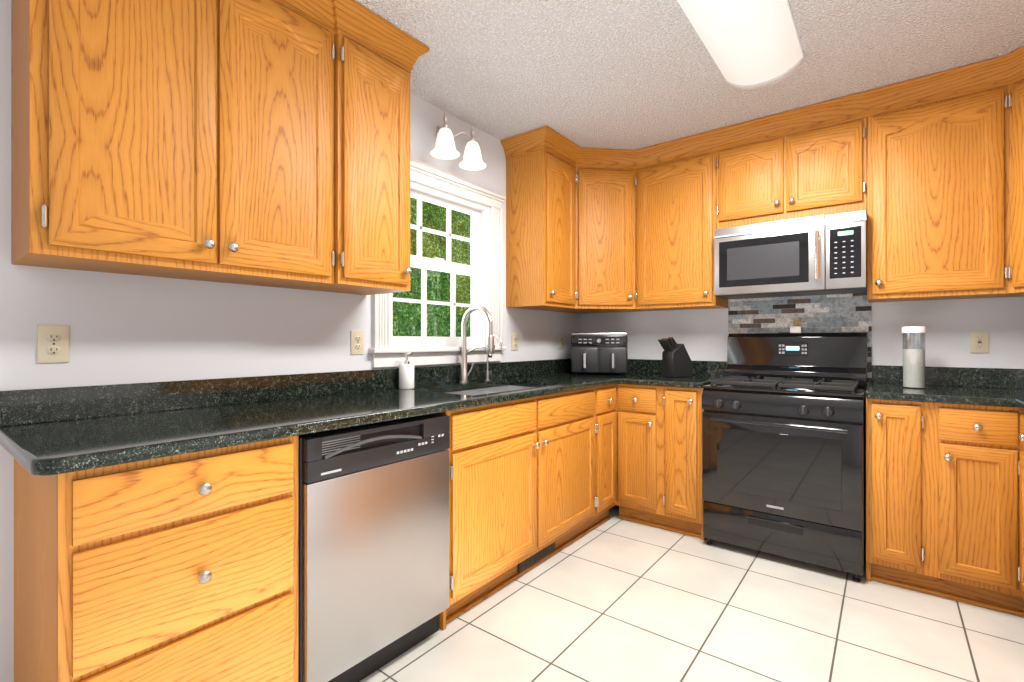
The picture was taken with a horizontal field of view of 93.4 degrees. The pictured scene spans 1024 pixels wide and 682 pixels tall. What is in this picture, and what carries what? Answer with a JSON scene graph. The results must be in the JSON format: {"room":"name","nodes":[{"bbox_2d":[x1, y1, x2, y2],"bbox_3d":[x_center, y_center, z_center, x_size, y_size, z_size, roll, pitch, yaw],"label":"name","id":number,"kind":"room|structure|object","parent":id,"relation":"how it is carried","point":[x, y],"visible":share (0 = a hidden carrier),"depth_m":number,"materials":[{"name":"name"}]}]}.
{"room":"kitchen","nodes":[
{"label":"kitchen","id":0,"kind":"room"},
{"bbox_2d":[0,0,580,681],"bbox_3d":[-1.082,-0.071,2.011,0.150,2.500,5.500,0,0,38],"label":"wall","id":1,"kind":"structure","parent":0,"point":[126,328],"depth_m":1.73,"materials":[{"name":"grey paint"}]},
{"bbox_2d":[37,325,68,362],"bbox_3d":[-1.398,0.011,1.472,0.011,0.116,0.072,0,0,38],"label":"electrical outlet","id":2,"kind":"object","parent":1,"relation":"attached to","point":[52,343],"visible":1,"depth_m":1.47,"materials":[{"name":"beige plastic"}]},
{"bbox_2d":[11,0,346,290],"bbox_3d":[-1.061,-0.770,1.633,0.341,1.098,0.850,0,0,38],"label":"upper cabinet","id":3,"kind":"object","parent":1,"relation":"attached to","point":[257,142],"depth_m":1.48,"materials":[{"name":"brown wood"}]},
{"bbox_2d":[351,330,363,354],"bbox_3d":[-0.741,0.011,2.318,0.011,0.116,0.072,0,0,38],"label":"electrical outlet","id":4,"kind":"object","parent":1,"relation":"attached to","point":[357,342],"visible":1,"depth_m":2.31,"materials":[{"name":"beige plastic"}]},
{"bbox_2d":[319,0,418,294],"bbox_3d":[-0.688,-0.770,2.113,0.341,1.098,0.365,0,0,38],"label":"upper cabinet","id":5,"kind":"object","parent":1,"relation":"attached to","point":[381,58],"depth_m":2.01,"materials":[{"name":"brown wood"}]},
{"bbox_2d":[368,161,506,367],"bbox_3d":[-0.427,-0.401,2.813,0.200,1.076,1.040,0,0,38],"label":"window","id":6,"kind":"structure","parent":1,"relation":"in","point":[482,207],"depth_m":2.87,"materials":[{"name":"white paint"}]},
{"bbox_2d":[431,111,485,169],"bbox_3d":[-0.319,-1.109,2.685,0.227,0.229,0.372,0,0,38],"label":"light","id":7,"kind":"object","parent":1,"relation":"attached to","point":[444,148],"visible":1,"depth_m":2.64,"materials":[{"name":"white glass"}]},
{"bbox_2d":[511,333,517,349],"bbox_3d":[0.022,0.011,3.300,0.011,0.116,0.072,0,0,38],"label":"electrical outlet","id":8,"kind":"object","parent":1,"relation":"attached to","point":[514,341],"visible":1,"depth_m":3.29,"materials":[{"name":"beige plastic"}]},
{"bbox_2d":[503,128,578,311],"bbox_3d":[0.207,-0.770,3.282,0.321,1.098,0.387,0,0,38],"label":"upper cabinet","id":9,"kind":"object","parent":1,"relation":"attached to","point":[542,166],"depth_m":3.14,"materials":[{"name":"brown wood"}]},
{"bbox_2d":[559,334,563,348],"bbox_3d":[0.387,0.009,3.770,0.011,0.116,0.072,0,0,38],"label":"electrical outlet","id":10,"kind":"object","parent":1,"relation":"attached to","point":[561,341],"visible":1,"depth_m":3.77,"materials":[{"name":"beige plastic"}]},
{"bbox_2d":[355,0,1023,149],"bbox_3d":[0.202,-1.371,1.015,3.400,0.100,5.500,0,0,38],"label":"ceiling","id":11,"kind":"structure","parent":0,"point":[625,74],"depth_m":2.26,"materials":[{"name":"white paint"}]},
{"bbox_2d":[677,0,805,89],"bbox_3d":[0.833,-1.274,1.835,0.345,0.089,1.270,0,0,38],"label":"ceiling light fixture","id":12,"kind":"object","parent":11,"relation":"attached to","point":[751,44],"visible":1,"depth_m":2.00,"materials":[{"name":"white"}]},
{"bbox_2d":[360,505,1023,681],"bbox_3d":[0.202,1.229,1.015,3.400,0.100,5.500,0,0,38],"label":"floor","id":13,"kind":"structure","parent":0,"point":[614,598],"depth_m":1.99,"materials":[{"name":"tile"}]},
{"bbox_2d":[14,436,297,681],"bbox_3d":[-1.041,0.731,1.426,0.625,0.896,0.534,0,0,38],"label":"base cabinet","id":14,"kind":"object","parent":13,"relation":"on","point":[178,568],"depth_m":1.20,"materials":[{"name":"brown wood"}]},
{"bbox_2d":[0,358,623,475],"bbox_3d":[-0.193,0.213,2.492,0.660,0.136,3.346,0,0,38],"label":"countertop","id":15,"kind":"structure","parent":14,"relation":"on","point":[51,431],"depth_m":1.61,"materials":[{"name":"stone"}]},
{"bbox_2d":[399,353,413,388],"bbox_3d":[-0.539,0.155,2.470,0.078,0.183,0.078,0,0,38],"label":"soap dispenser","id":16,"kind":"object","parent":15,"relation":"on","point":[406,374],"visible":1,"depth_m":2.44,"materials":[{"name":"white ceramic"}]},
{"bbox_2d":[459,305,494,382],"bbox_3d":[-0.188,0.024,2.755,0.253,0.446,0.093,0,0,38],"label":"faucet","id":17,"kind":"object","parent":15,"relation":"on","point":[489,346],"visible":1,"depth_m":2.77,"materials":[{"name":"silver metal"}]},
{"bbox_2d":[448,385,533,395],"bbox_3d":[-0.098,0.377,2.602,0.426,0.185,0.796,0,0,38],"label":"sink","id":18,"kind":"object","parent":15,"relation":"in","point":[473,392],"visible":0.06,"depth_m":2.87,"materials":[{"name":"silver metal"}]},
{"bbox_2d":[484,335,501,380],"bbox_3d":[-0.107,0.106,2.943,0.134,0.280,0.055,0,0,38],"label":"filter faucet","id":19,"kind":"object","parent":15,"relation":"on","point":[487,370],"visible":0.73,"depth_m":2.95,"materials":[{"name":"silver metal"}]},
{"bbox_2d":[571,332,627,374],"bbox_3d":[0.640,0.094,3.549,0.400,0.305,0.332,0,0,11],"label":"air fryer","id":20,"kind":"object","parent":15,"relation":"on","point":[600,352],"visible":1,"depth_m":3.42,"materials":[{"name":"grey plastic"}]},
{"bbox_2d":[298,413,449,681],"bbox_3d":[-0.663,0.739,1.863,0.594,0.880,0.602,0,0,38],"label":"dishwasher","id":21,"kind":"object","parent":13,"relation":"on","point":[373,547],"visible":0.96,"depth_m":1.63,"materials":[{"name":"grey metal"}]},
{"bbox_2d":[436,410,457,629],"bbox_3d":[-0.685,0.731,1.884,0.625,0.896,0.661,0,0,38],"label":"base cabinet","id":22,"kind":"object","parent":13,"relation":"on","point":[448,615],"depth_m":1.96,"materials":[{"name":"brown wood"}]},
{"bbox_2d":[442,385,601,616],"bbox_3d":[-0.115,0.731,2.619,0.625,0.896,1.245,0,0,38],"label":"base cabinet","id":23,"kind":"object","parent":13,"relation":"on","point":[530,469],"depth_m":2.33,"materials":[{"name":"brown wood"}]},
{"bbox_2d":[518,542,554,572],"bbox_3d":[0.135,1.119,2.526,0.018,0.075,0.325,0,0,38],"label":"air vent register","id":24,"kind":"object","parent":23,"relation":"attached to","point":[535,558],"visible":0.71,"depth_m":2.50,"materials":[{"name":"brown metal"}]},
{"bbox_2d":[602,384,617,523],"bbox_3d":[0.351,0.731,3.218,0.625,0.896,0.272,0,0,38],"label":"base cabinet","id":25,"kind":"object","parent":13,"relation":"on","point":[609,393],"depth_m":3.07,"materials":[{"name":"brown wood"}]},
{"bbox_2d":[618,384,705,540],"bbox_3d":[1.079,0.731,3.224,0.556,0.896,0.624,0,0,38],"label":"base cabinet","id":26,"kind":"object","parent":13,"relation":"on","point":[660,427],"depth_m":2.98,"materials":[{"name":"brown wood"}]},
{"bbox_2d":[624,359,726,388],"bbox_3d":[1.095,0.213,3.203,0.505,0.136,0.644,0,0,38],"label":"countertop","id":27,"kind":"structure","parent":26,"relation":"on","point":[648,372],"depth_m":3.32,"materials":[{"name":"stone"}]},
{"bbox_2d":[658,337,691,376],"bbox_3d":[1.102,0.111,3.269,0.225,0.271,0.105,0,0,-24],"label":"knife block","id":28,"kind":"object","parent":27,"relation":"on","point":[676,361],"visible":1,"depth_m":3.23,"materials":[{"name":"black"}]},
{"bbox_2d":[702,332,867,581],"bbox_3d":[1.566,0.567,2.772,0.750,1.225,0.707,0,0,38],"label":"gas range","id":29,"kind":"object","parent":13,"relation":"on","point":[783,444],"visible":1,"depth_m":2.56,"materials":[{"name":"black metal"}]},
{"bbox_2d":[790,319,801,332],"bbox_3d":[1.778,-0.089,3.017,0.064,0.085,0.050,0,0,38],"label":"planter","id":30,"kind":"object","parent":29,"relation":"on","point":[796,328],"visible":0.94,"depth_m":3.00,"materials":[{"name":"white ceramic"}]},
{"bbox_2d":[866,398,873,581],"bbox_3d":[1.602,0.731,2.818,0.804,0.896,0.624,0,0,38],"label":"base cabinet","id":31,"kind":"object","parent":13,"relation":"on","point":[869,402],"depth_m":2.34,"materials":[{"name":"brown wood"}]},
{"bbox_2d":[874,399,1013,614],"bbox_3d":[2.362,0.731,2.228,1.156,0.896,0.624,0,0,38],"label":"base cabinet","id":32,"kind":"object","parent":13,"relation":"on","point":[944,472],"depth_m":2.16,"materials":[{"name":"brown wood"}]},
{"bbox_2d":[866,365,1007,406],"bbox_3d":[2.098,0.213,2.424,0.499,0.136,0.644,0,0,38],"label":"countertop","id":33,"kind":"structure","parent":32,"relation":"on","point":[951,385],"depth_m":2.48,"materials":[{"name":"stone"}]},
{"bbox_2d":[902,327,926,388],"bbox_3d":[2.085,0.088,2.502,0.100,0.316,0.100,0,0,38],"label":"canister","id":34,"kind":"object","parent":33,"relation":"on","point":[913,367],"visible":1,"depth_m":2.47,"materials":[{"name":"clear plastic"}]},
{"bbox_2d":[1008,369,1023,411],"bbox_3d":[2.124,0.213,1.509,0.666,0.136,2.058,0,0,38],"label":"countertop","id":35,"kind":"structure","parent":32,"relation":"on","point":[1015,376],"depth_m":2.43,"materials":[{"name":"stone"}]},
{"bbox_2d":[1014,407,1023,616],"bbox_3d":[2.242,0.731,1.648,0.645,0.896,0.432,0,0,38],"label":"base cabinet","id":36,"kind":"object","parent":13,"relation":"on","point":[1018,414],"depth_m":2.02,"materials":[{"name":"brown wood"}]},
{"bbox_2d":[581,297,1023,386],"bbox_3d":[1.901,-0.071,3.081,3.250,2.500,0.150,0,0,38],"label":"wall","id":37,"kind":"structure","parent":0,"point":[702,334],"depth_m":2.75,"materials":[{"name":"grey paint"}]},
{"bbox_2d":[567,146,634,313],"bbox_3d":[0.626,-0.770,3.589,0.607,1.098,0.607,0,0,38],"label":"upper cabinet","id":38,"kind":"object","parent":37,"relation":"attached to","point":[606,176],"depth_m":3.36,"materials":[{"name":"brown wood"}]},
{"bbox_2d":[635,130,727,311],"bbox_3d":[1.170,-0.770,3.347,0.542,1.098,0.322,0,0,38],"label":"upper cabinet","id":39,"kind":"object","parent":37,"relation":"attached to","point":[675,179],"depth_m":3.21,"materials":[{"name":"brown wood"}]},
{"bbox_2d":[715,90,870,228],"bbox_3d":[1.690,-1.004,2.943,0.770,0.630,0.322,0,0,38],"label":"upper cabinet","id":40,"kind":"object","parent":37,"relation":"attached to","point":[814,159],"depth_m":2.78,"materials":[{"name":"brown wood"}]},
{"bbox_2d":[714,210,866,298],"bbox_3d":[1.650,-0.480,2.880,0.756,0.411,0.429,0,0,38],"label":"over-the-range microwave","id":41,"kind":"object","parent":40,"relation":"attached to","point":[817,255],"visible":1,"depth_m":2.73,"materials":[{"name":"grey metal"}]},
{"bbox_2d":[728,293,871,385],"bbox_3d":[1.794,-0.012,3.065,0.788,0.558,0.007,0,0,38],"label":"tile backsplash","id":42,"kind":"structure","parent":37,"relation":"attached to","point":[839,313],"depth_m":3.02,"materials":[{"name":"grey tile"}]},
{"bbox_2d":[867,56,1010,302],"bbox_3d":[2.210,-0.770,2.540,0.539,1.098,0.322,0,0,38],"label":"upper cabinet","id":43,"kind":"object","parent":37,"relation":"attached to","point":[937,218],"depth_m":2.40,"materials":[{"name":"brown wood"}]},
{"bbox_2d":[970,331,988,352],"bbox_3d":[2.464,0.009,2.542,0.072,0.116,0.011,0,0,38],"label":"outlet","id":44,"kind":"object","parent":37,"relation":"attached to","point":[979,341],"visible":1,"depth_m":2.54,"materials":[{"name":"beige plastic"}]},
{"bbox_2d":[1007,46,1023,296],"bbox_3d":[2.583,-0.770,2.070,0.627,1.098,0.607,0,0,38],"label":"upper cabinet","id":45,"kind":"object","parent":37,"relation":"attached to","point":[1015,59],"depth_m":2.22,"materials":[{"name":"brown wood"}]},
{"label":"outside","id":46,"kind":"structure","parent":0,"visible":0},
{"bbox_2d":[393,197,470,336],"bbox_3d":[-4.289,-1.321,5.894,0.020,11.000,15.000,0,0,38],"label":"trees","id":47,"kind":"object","parent":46,"point":[431,274],"depth_m":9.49,"materials":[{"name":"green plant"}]}
]}

